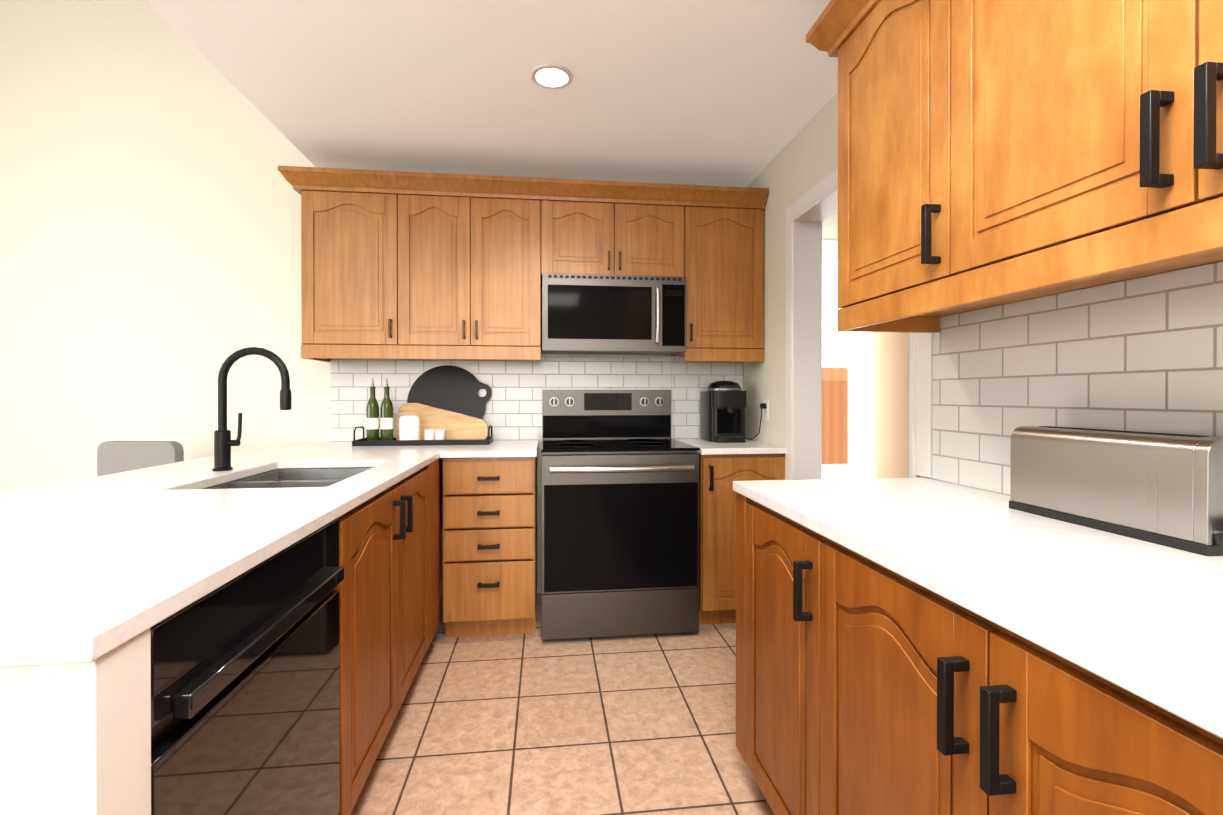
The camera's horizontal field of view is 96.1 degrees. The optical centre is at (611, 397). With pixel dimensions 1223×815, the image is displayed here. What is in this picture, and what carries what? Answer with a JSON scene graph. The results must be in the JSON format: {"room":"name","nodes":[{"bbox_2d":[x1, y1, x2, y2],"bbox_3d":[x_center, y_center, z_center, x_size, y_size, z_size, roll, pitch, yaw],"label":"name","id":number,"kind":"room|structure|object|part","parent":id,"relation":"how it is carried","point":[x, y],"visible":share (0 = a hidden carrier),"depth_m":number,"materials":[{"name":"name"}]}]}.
{"room":"kitchen","nodes":[
{"label":"kitchen","id":0,"kind":"room"},
{"bbox_2d":[0,0,837,596],"bbox_3d":[-0.881,-0.593,3.256,7.500,3.500,0.120,0,0,-7],"label":"wall","id":1,"kind":"structure","parent":0,"point":[150,238],"depth_m":2.99,"materials":[{"name":"beige paint"}]},
{"bbox_2d":[294,166,421,353],"bbox_3d":[-1.325,-0.708,2.967,0.530,0.872,0.335,0,0,-7],"label":"upper cabinet","id":2,"kind":"object","parent":1,"relation":"attached to","point":[408,265],"depth_m":2.80,"materials":[{"name":"brown wood"}]},
{"bbox_2d":[410,174,541,353],"bbox_3d":[-0.788,-0.708,3.031,0.792,0.872,0.335,0,0,-7],"label":"upper cabinet","id":3,"kind":"object","parent":1,"relation":"attached to","point":[476,240],"depth_m":2.87,"materials":[{"name":"brown wood"}]},
{"bbox_2d":[330,356,742,441],"bbox_3d":[-0.390,-0.003,3.251,2.414,0.500,0.008,0,0,-7],"label":"backsplash","id":4,"kind":"structure","parent":1,"relation":"attached to","point":[511,411],"depth_m":3.21,"materials":[{"name":"tile"}]},
{"bbox_2d":[539,357,671,435],"bbox_3d":[-0.033,-0.008,3.293,0.801,0.470,0.008,0,0,-7],"label":"backsplash","id":5,"kind":"structure","parent":1,"relation":"attached to","point":[591,373],"depth_m":3.29,"materials":[{"name":"tile"}]},
{"bbox_2d":[542,178,689,281],"bbox_3d":[-0.007,-0.901,3.123,0.780,0.487,0.335,0,0,-7],"label":"upper cabinet","id":6,"kind":"object","parent":1,"relation":"attached to","point":[594,228],"depth_m":2.95,"materials":[{"name":"brown wood"}]},
{"bbox_2d":[542,273,686,354],"bbox_3d":[0.001,-0.448,3.064,0.766,0.401,0.444,0,0,-7],"label":"over-the-range microwave","id":7,"kind":"object","parent":6,"relation":"attached to","point":[612,314],"visible":1,"depth_m":2.88,"materials":[{"name":"silver metal"}]},
{"bbox_2d":[675,186,768,357],"bbox_3d":[0.606,-0.709,3.197,0.454,0.872,0.335,0,0,-7],"label":"upper cabinet","id":8,"kind":"object","parent":1,"relation":"attached to","point":[725,288],"depth_m":3.03,"materials":[{"name":"brown wood"}]},
{"bbox_2d":[148,0,837,186],"bbox_3d":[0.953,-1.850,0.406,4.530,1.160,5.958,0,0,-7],"label":"ceiling","id":9,"kind":"structure","parent":0,"point":[736,93],"depth_m":2.21,"materials":[{"name":"white paint"}]},
{"bbox_2d":[530,64,572,88],"bbox_3d":[-0.237,-1.274,2.182,0.168,0.008,0.168,0,0,-7],"label":"recessed light","id":10,"kind":"object","parent":9,"relation":"in","point":[551,76],"visible":1,"depth_m":2.18,"materials":[{"name":"white"}]},
{"bbox_2d":[350,593,773,814],"bbox_3d":[-0.752,1.212,2.182,7.700,0.100,10.060,0,0,-7],"label":"floor","id":11,"kind":"structure","parent":0,"point":[530,724],"depth_m":1.92,"materials":[{"name":"tile"}]},
{"bbox_2d":[0,628,150,814],"bbox_3d":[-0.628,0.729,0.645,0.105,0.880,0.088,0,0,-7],"label":"end wall","id":12,"kind":"structure","parent":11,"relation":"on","point":[75,739],"depth_m":0.60,"materials":[{"name":"white paint"}]},
{"bbox_2d":[97,441,183,476],"bbox_3d":[-2.111,0.677,2.665,0.400,0.965,0.415,0,0,5],"label":"dining chair","id":13,"kind":"object","parent":11,"relation":"on","point":[113,457],"visible":0.08,"depth_m":2.46,"materials":[{"name":"grey fabric"}]},
{"bbox_2d":[151,518,343,814],"bbox_3d":[-0.907,0.729,0.986,0.620,0.876,0.640,0,0,-7],"label":"dishwasher","id":14,"kind":"object","parent":11,"relation":"on","point":[245,693],"visible":0.6,"depth_m":0.95,"materials":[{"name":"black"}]},
{"bbox_2d":[333,459,438,814],"bbox_3d":[-1.020,0.723,1.929,0.658,0.880,1.246,0,0,-7],"label":"base cabinet","id":15,"kind":"object","parent":11,"relation":"on","point":[387,587],"visible":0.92,"depth_m":1.67,"materials":[{"name":"brown wood"}]},
{"bbox_2d":[0,440,538,666],"bbox_3d":[-0.969,0.268,1.867,1.396,0.030,2.618,0,0,-7],"label":"countertop","id":16,"kind":"structure","parent":15,"relation":"on","point":[92,569],"depth_m":1.05,"materials":[{"name":"white stone"}]},
{"bbox_2d":[212,347,291,470],"bbox_3d":[-1.264,0.037,1.934,0.256,0.432,0.060,0,0,-7],"label":"faucet","id":17,"kind":"object","parent":16,"relation":"on","point":[223,442],"visible":1,"depth_m":1.92,"materials":[{"name":"black metal"}]},
{"bbox_2d":[205,467,372,488],"bbox_3d":[-1.071,0.376,1.878,0.475,0.184,0.700,0,0,-7],"label":"undermount sink","id":18,"kind":"object","parent":16,"relation":"in","point":[302,477],"visible":0.08,"depth_m":2.11,"materials":[{"name":"silver metal"}]},
{"bbox_2d":[352,425,492,445],"bbox_3d":[-1.007,0.200,2.975,0.695,0.096,0.205,0,0,-7],"label":"tray","id":19,"kind":"object","parent":16,"relation":"on","point":[488,440],"visible":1,"depth_m":2.88,"materials":[{"name":"black metal"}]},
{"bbox_2d":[366,378,378,440],"bbox_3d":[-1.267,0.067,2.916,0.065,0.345,0.065,0,0,-7],"label":"bottle","id":20,"kind":"object","parent":19,"relation":"on","point":[372,420],"visible":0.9,"depth_m":2.89,"materials":[{"name":"green glass"}]},
{"bbox_2d":[380,378,392,439],"bbox_3d":[-1.196,0.067,2.925,0.065,0.345,0.065,0,0,-7],"label":"bottle","id":21,"kind":"object","parent":19,"relation":"on","point":[386,420],"visible":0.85,"depth_m":2.90,"materials":[{"name":"green glass"}]},
{"bbox_2d":[399,415,419,439],"bbox_3d":[-1.076,0.165,2.929,0.104,0.149,0.104,0,0,-7],"label":"canister","id":22,"kind":"object","parent":19,"relation":"on","point":[409,427],"visible":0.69,"depth_m":2.89,"materials":[{"name":"white ceramic"}]},
{"bbox_2d":[424,429,434,439],"bbox_3d":[-0.971,0.204,2.932,0.052,0.072,0.051,0,0,-7],"label":"shaker","id":23,"kind":"object","parent":19,"relation":"on","point":[429,434],"visible":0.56,"depth_m":2.91,"materials":[{"name":"white ceramic"}]},
{"bbox_2d":[435,429,444,439],"bbox_3d":[-0.915,0.204,2.938,0.052,0.072,0.051,0,0,-7],"label":"shaker","id":24,"kind":"object","parent":19,"relation":"on","point":[439,434],"visible":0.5,"depth_m":2.92,"materials":[{"name":"white ceramic"}]},
{"bbox_2d":[396,403,487,439],"bbox_3d":[-0.948,0.132,3.088,0.500,0.211,0.064,0,0,-7],"label":"paddle board","id":25,"kind":"object","parent":19,"relation":"on","point":[456,426],"visible":0.75,"depth_m":3.08,"materials":[{"name":"beige wood"}]},
{"bbox_2d":[407,365,491,418],"bbox_3d":[-0.925,0.029,3.143,0.470,0.433,0.072,0,0,-7],"label":"board","id":26,"kind":"object","parent":16,"relation":"on","point":[451,388],"visible":0.69,"depth_m":3.15,"materials":[{"name":"black"}]},
{"bbox_2d":[442,457,536,636],"bbox_3d":[-0.614,0.719,2.889,0.433,0.880,0.672,0,0,-7],"label":"base cabinet","id":27,"kind":"object","parent":11,"relation":"on","point":[489,546],"visible":0.9,"depth_m":2.60,"materials":[{"name":"brown wood"}]},
{"bbox_2d":[541,390,699,639],"bbox_3d":[0.014,0.556,2.915,0.764,1.205,0.752,0,0,-7],"label":"range","id":28,"kind":"object","parent":11,"relation":"on","point":[620,512],"visible":1,"depth_m":2.63,"materials":[{"name":"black metal"}]},
{"bbox_2d":[698,453,784,624],"bbox_3d":[0.632,0.718,3.037,0.441,0.880,0.672,0,0,-7],"label":"base cabinet","id":29,"kind":"object","parent":11,"relation":"on","point":[719,475],"visible":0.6,"depth_m":2.73,"materials":[{"name":"brown wood"}]},
{"bbox_2d":[676,438,786,454],"bbox_3d":[0.626,0.263,3.047,0.449,0.030,0.651,0,0,-7],"label":"countertop","id":30,"kind":"structure","parent":29,"relation":"on","point":[748,446],"depth_m":2.76,"materials":[{"name":"white stone"}]},
{"bbox_2d":[701,380,745,442],"bbox_3d":[0.650,0.073,3.184,0.208,0.349,0.290,0,0,-7],"label":"coffee maker","id":31,"kind":"object","parent":30,"relation":"on","point":[723,404],"visible":1,"depth_m":3.09,"materials":[{"name":"black plastic"}]},
{"bbox_2d":[736,492,795,814],"bbox_3d":[0.726,0.725,1.430,0.630,0.880,0.578,0,0,-7],"label":"base cabinet","id":32,"kind":"object","parent":11,"relation":"on","point":[765,538],"depth_m":1.44,"materials":[{"name":"brown wood"}]},
{"bbox_2d":[733,477,1222,738],"bbox_3d":[0.854,0.275,0.328,0.639,0.030,2.808,0,0,-7],"label":"countertop","id":33,"kind":"structure","parent":32,"relation":"on","point":[1141,619],"depth_m":0.81,"materials":[{"name":"white stone"}]},
{"bbox_2d":[1009,426,1222,555],"bbox_3d":[1.005,0.161,1.078,0.118,0.192,0.411,0,0,-7],"label":"toaster","id":34,"kind":"object","parent":33,"relation":"on","point":[1164,489],"visible":1,"depth_m":1.02,"materials":[{"name":"silver metal"}]},
{"bbox_2d":[796,523,1222,814],"bbox_3d":[0.806,0.728,0.760,0.630,0.880,1.012,0,0,-7],"label":"base cabinet","id":35,"kind":"object","parent":11,"relation":"on","point":[865,686],"depth_m":0.77,"materials":[{"name":"brown wood"}]},
{"bbox_2d":[743,92,1222,478],"bbox_3d":[1.226,-0.051,0.447,0.120,2.440,5.958,0,0,-7],"label":"wall","id":36,"kind":"structure","parent":0,"point":[802,163],"depth_m":2.88,"materials":[{"name":"beige paint"}]},
{"bbox_2d":[745,400,768,439],"bbox_3d":[0.801,0.125,3.145,0.082,0.231,0.308,0,0,-7],"label":"outlet","id":37,"kind":"object","parent":36,"relation":"attached to","point":[766,414],"depth_m":3.02,"materials":[{"name":"white plastic"}]},
{"bbox_3d":[0.797,0.135,3.157,0.076,0.211,0.284,0,0,-7],"label":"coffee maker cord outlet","id":38,"kind":"part","parent":37,"relation":"part of","materials":[{"name":"black plastic"}]},
{"bbox_2d":[785,168,932,479],"bbox_3d":[1.011,0.106,2.253,0.152,2.110,1.055,0,0,-7],"label":"door frame","id":39,"kind":"structure","parent":36,"relation":"attached to","point":[809,212],"depth_m":2.69,"materials":[{"name":"white wood"}]},
{"bbox_2d":[822,240,911,478],"bbox_3d":[1.472,0.086,3.459,1.100,2.140,0.035,0,0,-7],"label":"doorway","id":40,"kind":"object","parent":36,"relation":"in","point":[866,404],"depth_m":3.46,"materials":[{"name":"white"}]},
{"bbox_2d":[806,0,1222,332],"bbox_3d":[0.972,-0.663,0.347,0.395,0.938,2.825,0,0,-7],"label":"upper cabinet","id":41,"kind":"object","parent":36,"relation":"attached to","point":[992,153],"visible":1,"depth_m":1.04,"materials":[{"name":"brown wood"}]},
{"bbox_2d":[932,262,1222,495],"bbox_3d":[1.171,0.010,0.345,0.008,0.500,2.768,0,0,-7],"label":"backsplash","id":42,"kind":"structure","parent":36,"relation":"attached to","point":[1144,354],"depth_m":1.25,"materials":[{"name":"tile"}]}
]}

